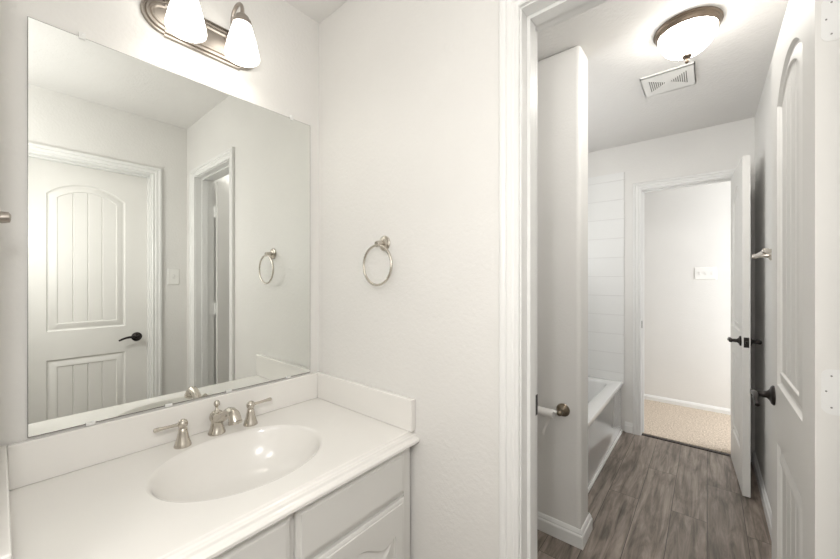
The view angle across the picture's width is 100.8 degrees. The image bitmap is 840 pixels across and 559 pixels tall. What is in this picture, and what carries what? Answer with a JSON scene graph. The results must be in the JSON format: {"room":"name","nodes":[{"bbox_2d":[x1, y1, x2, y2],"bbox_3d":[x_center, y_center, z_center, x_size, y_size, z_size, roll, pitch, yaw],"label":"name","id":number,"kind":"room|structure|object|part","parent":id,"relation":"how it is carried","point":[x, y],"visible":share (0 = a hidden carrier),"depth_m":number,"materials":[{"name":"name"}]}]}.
{"room":"bathroom","nodes":[
{"label":"bathroom","id":0,"kind":"room"},
{"bbox_2d":[0,0,318,445],"bbox_3d":[-0.039,0.074,2.150,0.120,2.440,3.525,0,0,40],"label":"wall","id":1,"kind":"structure","parent":0,"point":[285,81],"depth_m":1.03,"materials":[{"name":"paint"}]},
{"bbox_2d":[7,371,319,490],"bbox_3d":[-0.730,0.464,1.202,0.019,0.110,0.898,0,0,40],"label":"backsplash","id":2,"kind":"structure","parent":1,"relation":"attached to","point":[35,460],"depth_m":1.03,"materials":[{"name":"stone"}]},
{"bbox_2d":[27,16,309,437],"bbox_3d":[-0.739,-0.137,1.200,0.011,1.090,0.817,0,0,40],"label":"wall mirror","id":3,"kind":"object","parent":1,"relation":"attached to","point":[168,213],"visible":1,"depth_m":1.07,"materials":[{"name":"silver mirror"}]},
{"bbox_2d":[140,0,259,70],"bbox_3d":[-0.684,-0.865,1.149,0.160,0.209,0.352,0,0,40],"label":"vanity light","id":4,"kind":"object","parent":1,"relation":"attached to","point":[182,22],"visible":1,"depth_m":1.15,"materials":[{"name":"white glass"}]},
{"bbox_3d":[-0.718,-0.823,1.067,0.109,0.125,0.109,0,0,40],"label":"lamp shade","id":5,"kind":"part","parent":4,"relation":"part of","materials":[{"name":"white glass"}]},
{"bbox_3d":[-0.646,-0.904,1.225,0.102,0.131,0.042,0,0,40],"label":"lamp arm","id":6,"kind":"part","parent":4,"relation":"part of","materials":[{"name":"silver metal"}]},
{"bbox_3d":[-0.611,-0.823,1.196,0.109,0.125,0.109,0,0,40],"label":"lamp shade","id":7,"kind":"part","parent":4,"relation":"part of","materials":[{"name":"white glass"}]},
{"bbox_2d":[319,0,498,558],"bbox_3d":[0.255,0.074,1.049,1.735,2.440,0.118,0,0,40],"label":"wall","id":8,"kind":"structure","parent":0,"point":[409,89],"depth_m":1.17,"materials":[{"name":"paint"}]},
{"bbox_2d":[363,236,392,285],"bbox_3d":[-0.145,-0.069,1.272,0.153,0.187,0.047,0,0,40],"label":"towel ring","id":9,"kind":"object","parent":8,"relation":"attached to","point":[383,243],"visible":1,"depth_m":1.27,"materials":[{"name":"silver metal"}]},
{"bbox_3d":[-0.149,-0.130,1.268,0.023,0.028,0.035,0,0,40],"label":"post","id":10,"kind":"part","parent":9,"relation":"part of","materials":[{"name":"silver metal"}]},
{"bbox_2d":[499,0,608,558],"bbox_3d":[0.559,0.245,0.798,0.752,2.097,0.153,0,0,40],"label":"door frame","id":11,"kind":"structure","parent":8,"relation":"attached to","point":[509,10],"depth_m":0.97,"materials":[{"name":"paint"}]},
{"bbox_3d":[0.344,0.374,1.033,0.002,0.060,0.024,0,0,40],"label":"strike plate","id":12,"kind":"part","parent":11,"relation":"part of","materials":[{"name":"brown metal"}]},
{"bbox_2d":[284,0,788,152],"bbox_3d":[0.952,-1.196,1.153,3.240,0.100,6.090,0,0,40],"label":"ceiling","id":13,"kind":"structure","parent":0,"point":[615,37],"depth_m":1.82,"materials":[{"name":"paint"}]},
{"bbox_2d":[640,61,695,97],"bbox_3d":[1.425,-1.140,1.997,0.246,0.012,0.245,0,0,40],"label":"ceiling vent","id":14,"kind":"object","parent":13,"relation":"in","point":[684,75],"visible":1,"depth_m":1.98,"materials":[{"name":"white plastic"}]},
{"bbox_2d":[653,6,723,63],"bbox_3d":[1.213,-1.063,1.579,0.253,0.165,0.253,0,0,40],"label":"ceiling light","id":15,"kind":"object","parent":13,"relation":"attached to","point":[686,34],"visible":1,"depth_m":1.52,"materials":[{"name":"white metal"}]},
{"bbox_2d":[537,46,587,529],"bbox_3d":[0.491,0.074,2.016,0.867,2.440,0.155,0,0,40],"label":"wall partition","id":16,"kind":"structure","parent":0,"point":[562,77],"depth_m":1.75,"materials":[{"name":"paint"}]},
{"bbox_2d":[553,403,569,416],"bbox_3d":[0.630,0.649,1.756,0.225,0.065,0.070,0,0,40],"label":"toilet paper holder","id":17,"kind":"object","parent":16,"relation":"attached to","point":[562,409],"visible":0.41,"depth_m":1.71,"materials":[{"name":"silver metal"}]},
{"bbox_2d":[537,406,554,434],"bbox_3d":[0.614,0.703,1.737,0.104,0.126,0.048,0,0,40],"label":"toilet paper roll","id":18,"kind":"object","parent":17,"relation":"hanging from","point":[545,412],"visible":0.66,"depth_m":1.71,"materials":[{"name":"white paper"}]},
{"bbox_2d":[537,511,592,549],"bbox_3d":[0.497,1.252,2.012,0.881,0.085,0.183,0,0,40],"label":"baseboard","id":19,"kind":"structure","parent":16,"relation":"attached to","point":[576,537],"depth_m":1.73,"materials":[{"name":"paint"}]},
{"bbox_2d":[537,399,771,558],"bbox_3d":[0.914,1.338,1.106,3.200,0.112,5.970,0,0,40],"label":"floor","id":20,"kind":"structure","parent":0,"point":[651,498],"depth_m":2.03,"materials":[{"name":"brown wood"}]},
{"bbox_2d":[213,448,409,558],"bbox_3d":[-0.527,0.924,1.020,0.564,0.739,0.902,0,0,40],"label":"vanity cabinet","id":21,"kind":"object","parent":20,"relation":"on","point":[368,516],"visible":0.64,"depth_m":0.99,"materials":[{"name":"paint"}]},
{"bbox_2d":[0,371,418,558],"bbox_3d":[-0.518,0.532,1.016,0.582,0.247,0.916,0,0,40],"label":"countertop","id":22,"kind":"structure","parent":21,"relation":"on","point":[120,488],"depth_m":0.95,"materials":[{"name":"white stone"}]},
{"bbox_2d":[153,397,271,448],"bbox_3d":[-0.634,0.462,1.133,0.192,0.114,0.361,0,0,40],"label":"bathroom faucet","id":23,"kind":"object","parent":22,"relation":"on","point":[217,417],"visible":1,"depth_m":1.12,"materials":[{"name":"silver metal"}]},
{"bbox_3d":[-0.766,0.447,1.051,0.013,0.014,0.066,0,0,38],"label":"lever","id":24,"kind":"part","parent":23,"relation":"part of","materials":[{"name":"silver metal"}]},
{"bbox_3d":[-0.741,0.477,1.085,0.048,0.084,0.048,0,0,40],"label":"faucet handle","id":25,"kind":"part","parent":23,"relation":"part of","materials":[{"name":"silver metal"}]},
{"bbox_3d":[-0.687,0.474,1.176,0.054,0.090,0.054,0,0,40],"label":"spout","id":26,"kind":"part","parent":23,"relation":"part of","materials":[{"name":"silver metal"}]},
{"bbox_3d":[-0.622,0.443,1.122,0.161,0.076,0.040,0,0,40],"label":"spout","id":27,"kind":"part","parent":23,"relation":"part of","materials":[{"name":"silver metal"}]},
{"bbox_3d":[-0.607,0.477,1.246,0.048,0.084,0.048,0,0,40],"label":"faucet handle","id":28,"kind":"part","parent":23,"relation":"part of","materials":[{"name":"silver metal"}]},
{"bbox_3d":[-0.578,0.447,1.278,0.013,0.014,0.066,0,0,41],"label":"lever","id":29,"kind":"part","parent":23,"relation":"part of","materials":[{"name":"silver metal"}]},
{"bbox_2d":[145,425,322,502],"bbox_3d":[-0.515,0.587,1.026,0.380,0.135,0.468,0,0,40],"label":"basin","id":30,"kind":"object","parent":22,"relation":"in","point":[233,466],"depth_m":1.11,"materials":[{"name":"ceramic"}]},
{"bbox_3d":[-0.454,0.640,0.680,0.018,0.137,0.430,0,0,40],"label":"drawer","id":31,"kind":"part","parent":21,"relation":"part of","materials":[{"name":"paint"}]},
{"bbox_3d":[-0.181,0.640,1.010,0.018,0.137,0.397,0,0,40],"label":"drawer","id":32,"kind":"part","parent":21,"relation":"part of","materials":[{"name":"paint"}]},
{"bbox_3d":[-0.181,0.945,1.010,0.018,0.438,0.397,0,0,40],"label":"cabinet door","id":33,"kind":"part","parent":21,"relation":"part of","materials":[{"name":"paint"}]},
{"bbox_2d":[588,376,622,492],"bbox_3d":[0.975,1.082,2.658,0.776,0.428,1.430,0,0,40],"label":"bathtub","id":34,"kind":"object","parent":20,"relation":"on","point":[604,395],"visible":0.3,"depth_m":2.52,"materials":[{"name":"ceramic"}]},
{"bbox_2d":[642,433,730,456],"bbox_3d":[2.082,1.290,2.711,0.598,0.007,0.032,0,0,40],"label":"threshold","id":35,"kind":"object","parent":20,"relation":"on","point":[643,434],"visible":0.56,"depth_m":2.70,"materials":[{"name":"brown wood"}]},
{"bbox_2d":[588,117,754,461],"bbox_3d":[2.199,0.074,2.662,3.200,2.440,0.115,0,0,40],"label":"wall","id":36,"kind":"structure","parent":0,"point":[722,146],"depth_m":2.79,"materials":[{"name":"paint"}]},
{"bbox_2d":[588,172,623,383],"bbox_3d":[0.974,-0.011,2.658,0.794,1.810,1.450,0,0,40],"label":"wall tile","id":37,"kind":"structure","parent":36,"relation":"attached to","point":[605,192],"depth_m":3.04,"materials":[{"name":"white tile"}]},
{"bbox_2d":[625,422,632,433],"bbox_3d":[1.764,1.252,2.938,0.058,0.085,0.014,0,0,40],"label":"baseboard","id":38,"kind":"structure","parent":36,"relation":"attached to","point":[628,426],"depth_m":2.93,"materials":[{"name":"paint"}]},
{"bbox_2d":[633,168,735,435],"bbox_3d":[2.106,0.245,2.739,0.718,2.097,0.150,0,0,40],"label":"door frame","id":39,"kind":"structure","parent":36,"relation":"attached to","point":[637,187],"depth_m":2.89,"materials":[{"name":"paint"}]},
{"bbox_2d":[727,155,761,497],"bbox_3d":[2.103,0.276,2.287,0.150,2.020,0.590,0,0,37],"label":"door","id":40,"kind":"structure","parent":36,"relation":"in","point":[740,339],"depth_m":2.10,"materials":[{"name":"paint"}]},
{"bbox_3d":[1.956,0.374,2.166,0.057,0.062,0.138,0,0,37],"label":"handle","id":41,"kind":"part","parent":40,"relation":"part of","materials":[{"name":"brown metal"}]},
{"bbox_3d":[2.030,0.374,2.111,0.057,0.062,0.138,0,0,37],"label":"handle","id":42,"kind":"part","parent":40,"relation":"part of","materials":[{"name":"brown metal"}]},
{"bbox_2d":[644,181,730,408],"bbox_3d":[2.853,0.074,3.454,3.200,2.440,0.120,0,0,40],"label":"wall","id":43,"kind":"structure","parent":0,"point":[687,320],"depth_m":3.51,"materials":[{"name":"paint"}]},
{"bbox_2d":[644,394,730,414],"bbox_3d":[2.811,1.256,3.402,3.200,0.053,0.014,0,0,40],"label":"baseboard","id":44,"kind":"structure","parent":43,"relation":"attached to","point":[646,396],"depth_m":3.49,"materials":[{"name":"paint"}]},
{"bbox_2d":[694,267,716,279],"bbox_3d":[2.799,-0.061,3.410,0.168,0.122,0.016,0,0,40],"label":"light switch","id":45,"kind":"object","parent":43,"relation":"attached to","point":[700,273],"visible":1,"depth_m":3.41,"materials":[{"name":"white plastic"}]},
{"bbox_2d":[755,2,788,510],"bbox_3d":[1.663,0.074,1.496,0.140,2.440,2.365,0,0,40],"label":"wall","id":46,"kind":"structure","parent":0,"point":[763,117],"depth_m":2.07,"materials":[{"name":"paint"}]},
{"bbox_2d":[751,248,771,259],"bbox_3d":[1.667,-0.124,1.671,0.076,0.048,0.492,0,0,40],"label":"towel bar","id":47,"kind":"object","parent":46,"relation":"attached to","point":[765,252],"visible":0.77,"depth_m":1.76,"materials":[{"name":"silver metal"}]},
{"bbox_2d":[752,451,771,541],"bbox_3d":[1.613,1.252,1.557,0.014,0.085,2.335,0,0,40],"label":"baseboard","id":48,"kind":"structure","parent":46,"relation":"attached to","point":[765,502],"depth_m":2.00,"materials":[{"name":"paint"}]},
{"bbox_2d":[750,0,839,558],"bbox_3d":[0.988,0.276,0.906,0.150,2.020,0.670,0,0,40],"label":"door","id":49,"kind":"structure","parent":46,"relation":"in","point":[804,392],"depth_m":0.76,"materials":[{"name":"paint"}]},
{"bbox_3d":[1.096,0.374,1.109,0.057,0.062,0.138,0,0,40],"label":"handle","id":50,"kind":"part","parent":49,"relation":"part of","materials":[{"name":"brown metal"}]},
{"bbox_3d":[-0.865,0.074,0.628,0.544,2.440,0.120,0,0,40],"label":"wall","id":51,"kind":"structure","parent":0,"visible":0},
{"bbox_2d":[0,211,10,222],"bbox_3d":[-0.784,-0.116,0.653,0.032,0.032,0.021,0,0,40],"label":"robe hook","id":52,"kind":"object","parent":51,"relation":"attached to","point":[5,217],"visible":1,"depth_m":0.65,"materials":[{"name":"silver metal"}]}
]}

